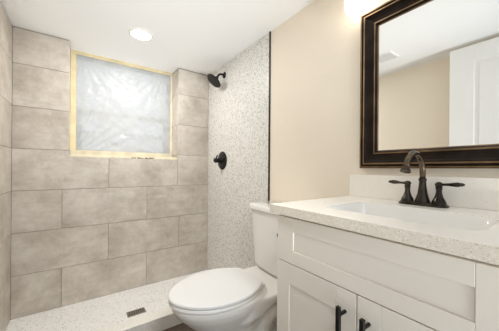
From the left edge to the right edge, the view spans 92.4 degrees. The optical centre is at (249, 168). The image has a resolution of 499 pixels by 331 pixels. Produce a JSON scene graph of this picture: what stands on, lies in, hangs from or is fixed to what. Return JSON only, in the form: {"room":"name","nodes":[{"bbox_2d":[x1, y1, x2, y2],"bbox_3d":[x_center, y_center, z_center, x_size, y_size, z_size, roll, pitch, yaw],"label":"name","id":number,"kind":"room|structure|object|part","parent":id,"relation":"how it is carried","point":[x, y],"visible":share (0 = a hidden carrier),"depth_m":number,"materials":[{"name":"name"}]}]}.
{"room":"bathroom","nodes":[
{"label":"bathroom","id":0,"kind":"room"},
{"bbox_2d":[0,1,12,330],"bbox_3d":[-0.975,0.072,0.588,0.120,2.171,2.647,0,0,-35],"label":"wall","id":1,"kind":"structure","parent":0,"point":[6,29],"depth_m":1.56,"materials":[{"name":"grey tile"}]},
{"bbox_2d":[10,26,208,319],"bbox_3d":[-1.155,0.072,2.265,1.768,2.171,0.304,0,0,-35],"label":"wall","id":2,"kind":"structure","parent":0,"point":[83,228],"depth_m":1.96,"materials":[{"name":"grey tile"}]},
{"bbox_2d":[69,154,176,159],"bbox_3d":[-1.084,-0.105,2.159,0.862,0.022,0.028,0,0,-35],"label":"wood strip","id":3,"kind":"object","parent":2,"relation":"on","point":[70,155],"visible":0.97,"depth_m":2.08,"materials":[{"name":"beige wood"}]},
{"bbox_3d":[-1.199,-0.553,2.326,0.866,0.923,0.064,0,0,-35],"label":"window","id":4,"kind":"structure","parent":2,"relation":"in","visible":0},
{"bbox_2d":[73,53,170,153],"bbox_3d":[-1.171,-0.553,2.288,0.854,0.905,0.024,0,0,-35],"label":"plastic sheet","id":5,"kind":"object","parent":4,"relation":"attached to","point":[120,108],"visible":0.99,"depth_m":2.26,"materials":[{"name":"white plastic"}]},
{"bbox_2d":[70,53,75,149],"bbox_3d":[-1.509,-0.565,2.051,0.040,0.844,0.001,0,0,-35],"label":"tape","id":6,"kind":"object","parent":5,"relation":"attached to","point":[73,56],"visible":0.98,"depth_m":2.05,"materials":[{"name":"beige paper"}]},
{"bbox_2d":[70,150,171,156],"bbox_3d":[-1.174,-0.142,2.288,0.862,0.039,0.001,0,0,-35],"label":"tape","id":7,"kind":"object","parent":5,"relation":"attached to","point":[90,152],"visible":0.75,"depth_m":2.25,"materials":[{"name":"beige paper"}]},
{"bbox_2d":[71,50,172,75],"bbox_3d":[-1.168,-0.999,2.288,0.864,0.029,0.001,0,0,-35],"label":"tape","id":8,"kind":"object","parent":5,"relation":"attached to","point":[72,51],"visible":0.98,"depth_m":2.25,"materials":[{"name":"beige paper"}]},
{"bbox_2d":[170,76,172,153],"bbox_3d":[-0.828,-0.559,2.534,0.020,0.844,0.001,0,0,-35],"label":"tape","id":9,"kind":"object","parent":5,"relation":"attached to","point":[171,76],"visible":1,"depth_m":2.53,"materials":[{"name":"beige paper"}]},
{"bbox_2d":[0,0,314,74],"bbox_3d":[-0.385,-1.058,1.194,1.768,0.100,2.963,0,0,-35],"label":"ceiling","id":10,"kind":"structure","parent":0,"point":[199,36],"depth_m":1.68,"materials":[{"name":"white paint"}]},
{"bbox_2d":[128,28,153,40],"bbox_3d":[-0.815,-1.008,1.801,0.176,0.007,0.176,0,0,-35],"label":"recessed light","id":11,"kind":"object","parent":10,"relation":"in","point":[141,34],"visible":1,"depth_m":1.79,"materials":[{"name":"white paint"}]},
{"bbox_2d":[162,323,194,330],"bbox_3d":[-0.158,1.075,0.745,1.648,0.100,1.708,0,0,-35],"label":"floor","id":12,"kind":"structure","parent":0,"point":[180,327],"depth_m":1.53,"materials":[{"name":"brown wood"}]},
{"bbox_2d":[5,270,206,330],"bbox_3d":[-0.840,1.036,1.807,1.524,0.207,0.815,0,0,-35],"label":"shower tray","id":13,"kind":"object","parent":12,"relation":"on","point":[108,312],"visible":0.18,"depth_m":1.74,"materials":[{"name":"stone"}]},
{"bbox_2d":[126,307,145,317],"bbox_3d":[-0.851,1.077,1.799,0.125,0.004,0.072,0,0,-35],"label":"drain cover","id":14,"kind":"object","parent":13,"relation":"on","point":[140,310],"visible":1,"depth_m":1.79,"materials":[{"name":"metal"}]},
{"bbox_2d":[168,201,281,330],"bbox_3d":[-0.043,0.625,1.310,0.788,0.802,0.432,0,0,-35],"label":"toilet","id":15,"kind":"object","parent":12,"relation":"on","point":[220,299],"visible":0.83,"depth_m":1.20,"materials":[{"name":"white ceramic"}]},
{"bbox_3d":[-0.177,0.617,1.215,0.455,0.018,0.368,0,0,-35],"label":"seat","id":16,"kind":"part","parent":15,"relation":"part of","materials":[{"name":"white plastic"}]},
{"bbox_3d":[-0.176,0.596,1.215,0.459,0.020,0.372,0,0,-35],"label":"lid","id":17,"kind":"part","parent":15,"relation":"part of","materials":[{"name":"white plastic"}]},
{"bbox_3d":[-0.046,0.827,1.309,0.757,0.398,0.364,0,0,-35],"label":"bowl","id":18,"kind":"part","parent":15,"relation":"part of","materials":[{"name":"white ceramic"}]},
{"bbox_3d":[0.193,0.449,1.476,0.214,0.378,0.408,0,0,-35],"label":"tank","id":19,"kind":"part","parent":15,"relation":"part of","materials":[{"name":"white ceramic"}]},
{"bbox_3d":[0.190,0.243,1.473,0.226,0.033,0.432,0,0,-35],"label":"tank lid","id":20,"kind":"part","parent":15,"relation":"part of","materials":[{"name":"white ceramic"}]},
{"bbox_2d":[277,215,498,330],"bbox_3d":[0.484,0.599,0.785,0.560,0.863,0.635,0,0,-35],"label":"vanity cabinet","id":21,"kind":"object","parent":12,"relation":"on","point":[329,278],"visible":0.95,"depth_m":0.61,"materials":[{"name":"white paint"}]},
{"bbox_3d":[0.202,0.631,0.780,0.020,0.584,0.316,0,0,-35],"label":"door","id":22,"kind":"part","parent":21,"relation":"part of","materials":[{"name":"white paint"}]},
{"bbox_3d":[0.254,0.460,0.662,0.040,0.167,0.011,0,0,-35],"label":"handle","id":23,"kind":"part","parent":21,"relation":"part of","materials":[{"name":"black metal"}]},
{"bbox_3d":[0.293,0.460,0.607,0.040,0.167,0.011,0,0,-35],"label":"handle","id":24,"kind":"part","parent":21,"relation":"part of","materials":[{"name":"black metal"}]},
{"bbox_2d":[270,196,498,264],"bbox_3d":[0.491,0.151,0.794,0.545,0.032,0.665,0,0,-35],"label":"countertop","id":25,"kind":"structure","parent":21,"relation":"on","point":[483,246],"depth_m":0.59,"materials":[{"name":"stone"}]},
{"bbox_2d":[327,203,498,230],"bbox_3d":[0.476,0.207,0.753,0.259,0.136,0.414,0,0,-35],"label":"sink","id":26,"kind":"object","parent":25,"relation":"in","point":[457,221],"visible":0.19,"depth_m":0.81,"materials":[{"name":"white ceramic"}]},
{"bbox_2d":[388,150,464,207],"bbox_3d":[0.618,0.035,0.900,0.209,0.202,0.202,0,0,-1],"label":"faucet","id":27,"kind":"object","parent":25,"relation":"on","point":[422,198],"visible":1,"depth_m":0.88,"materials":[{"name":"brown metal"}]},
{"bbox_3d":[0.604,0.058,0.966,0.025,0.025,0.084,0,0,-35],"label":"lever","id":28,"kind":"part","parent":27,"relation":"part of","materials":[{"name":"brown metal"}]},
{"bbox_3d":[0.621,0.096,0.941,0.043,0.055,0.043,0,0,-35],"label":"handle","id":29,"kind":"part","parent":27,"relation":"part of","materials":[{"name":"brown metal"}]},
{"bbox_3d":[0.594,-0.012,0.859,0.161,0.107,0.020,0,0,-35],"label":"spout","id":30,"kind":"part","parent":27,"relation":"part of","materials":[{"name":"brown metal"}]},
{"bbox_3d":[0.650,0.130,0.900,0.060,0.014,0.158,0,0,-35],"label":"plate","id":31,"kind":"part","parent":27,"relation":"part of","materials":[{"name":"brown metal"}]},
{"bbox_3d":[0.680,0.097,0.859,0.043,0.055,0.043,0,0,-35],"label":"handle","id":32,"kind":"part","parent":27,"relation":"part of","materials":[{"name":"brown metal"}]},
{"bbox_3d":[0.697,0.059,0.835,0.025,0.025,0.084,0,0,-35],"label":"lever","id":33,"kind":"part","parent":27,"relation":"part of","materials":[{"name":"brown metal"}]},
{"bbox_3d":[0.386,0.632,0.521,0.020,0.584,0.314,0,0,-35],"label":"door","id":34,"kind":"part","parent":21,"relation":"part of","materials":[{"name":"white paint"}]},
{"bbox_2d":[207,0,498,269],"bbox_3d":[0.367,0.084,1.541,0.124,2.171,2.647,0,0,-35],"label":"wall","id":35,"kind":"structure","parent":0,"point":[315,92],"depth_m":1.60,"materials":[{"name":"paint"}]},
{"bbox_2d":[207,72,225,87],"bbox_3d":[-0.316,-0.851,2.261,0.168,0.160,0.153,0,0,-35],"label":"shower","id":36,"kind":"object","parent":35,"relation":"attached to","point":[213,80],"visible":1,"depth_m":2.25,"materials":[{"name":"black metal"}]},
{"bbox_2d":[213,151,226,169],"bbox_3d":[-0.300,-0.081,2.297,0.092,0.176,0.176,0,0,-35],"label":"shower valve","id":37,"kind":"object","parent":35,"relation":"attached to","point":[222,158],"visible":1,"depth_m":2.28,"materials":[{"name":"black metal"}]},
{"bbox_3d":[-0.310,-0.094,2.284,0.062,0.075,0.058,0,0,-35],"label":"handle","id":38,"kind":"part","parent":37,"relation":"part of","materials":[{"name":"black metal"}]},
{"bbox_3d":[-0.275,-0.081,2.315,0.030,0.176,0.176,0,0,-35],"label":"plate","id":39,"kind":"part","parent":37,"relation":"part of","materials":[{"name":"black metal"}]},
{"bbox_2d":[268,31,270,200],"bbox_3d":[0.143,0.012,1.752,0.009,2.031,0.011,0,0,-35],"label":"trim","id":40,"kind":"structure","parent":35,"relation":"attached to","point":[270,31],"depth_m":1.75,"materials":[{"name":"black metal"}]},
{"bbox_2d":[344,0,368,15],"bbox_3d":[0.685,-0.833,0.899,0.122,0.191,0.698,0,0,-35],"label":"vanity light","id":41,"kind":"object","parent":35,"relation":"attached to","point":[352,7],"visible":1,"depth_m":1.11,"materials":[{"name":"white glass"}]},
{"bbox_2d":[349,175,498,210],"bbox_3d":[0.706,0.084,0.946,0.020,0.106,0.665,0,0,-35],"label":"backsplash","id":42,"kind":"structure","parent":35,"relation":"attached to","point":[477,193],"depth_m":0.90,"materials":[{"name":"stone"}]},
{"bbox_2d":[360,0,498,167],"bbox_3d":[0.721,-0.372,0.924,0.028,0.741,0.606,0,0,-35],"label":"mirror","id":43,"kind":"object","parent":35,"relation":"attached to","point":[429,69],"visible":1,"depth_m":0.94,"materials":[{"name":"brown mirror"}]}
]}

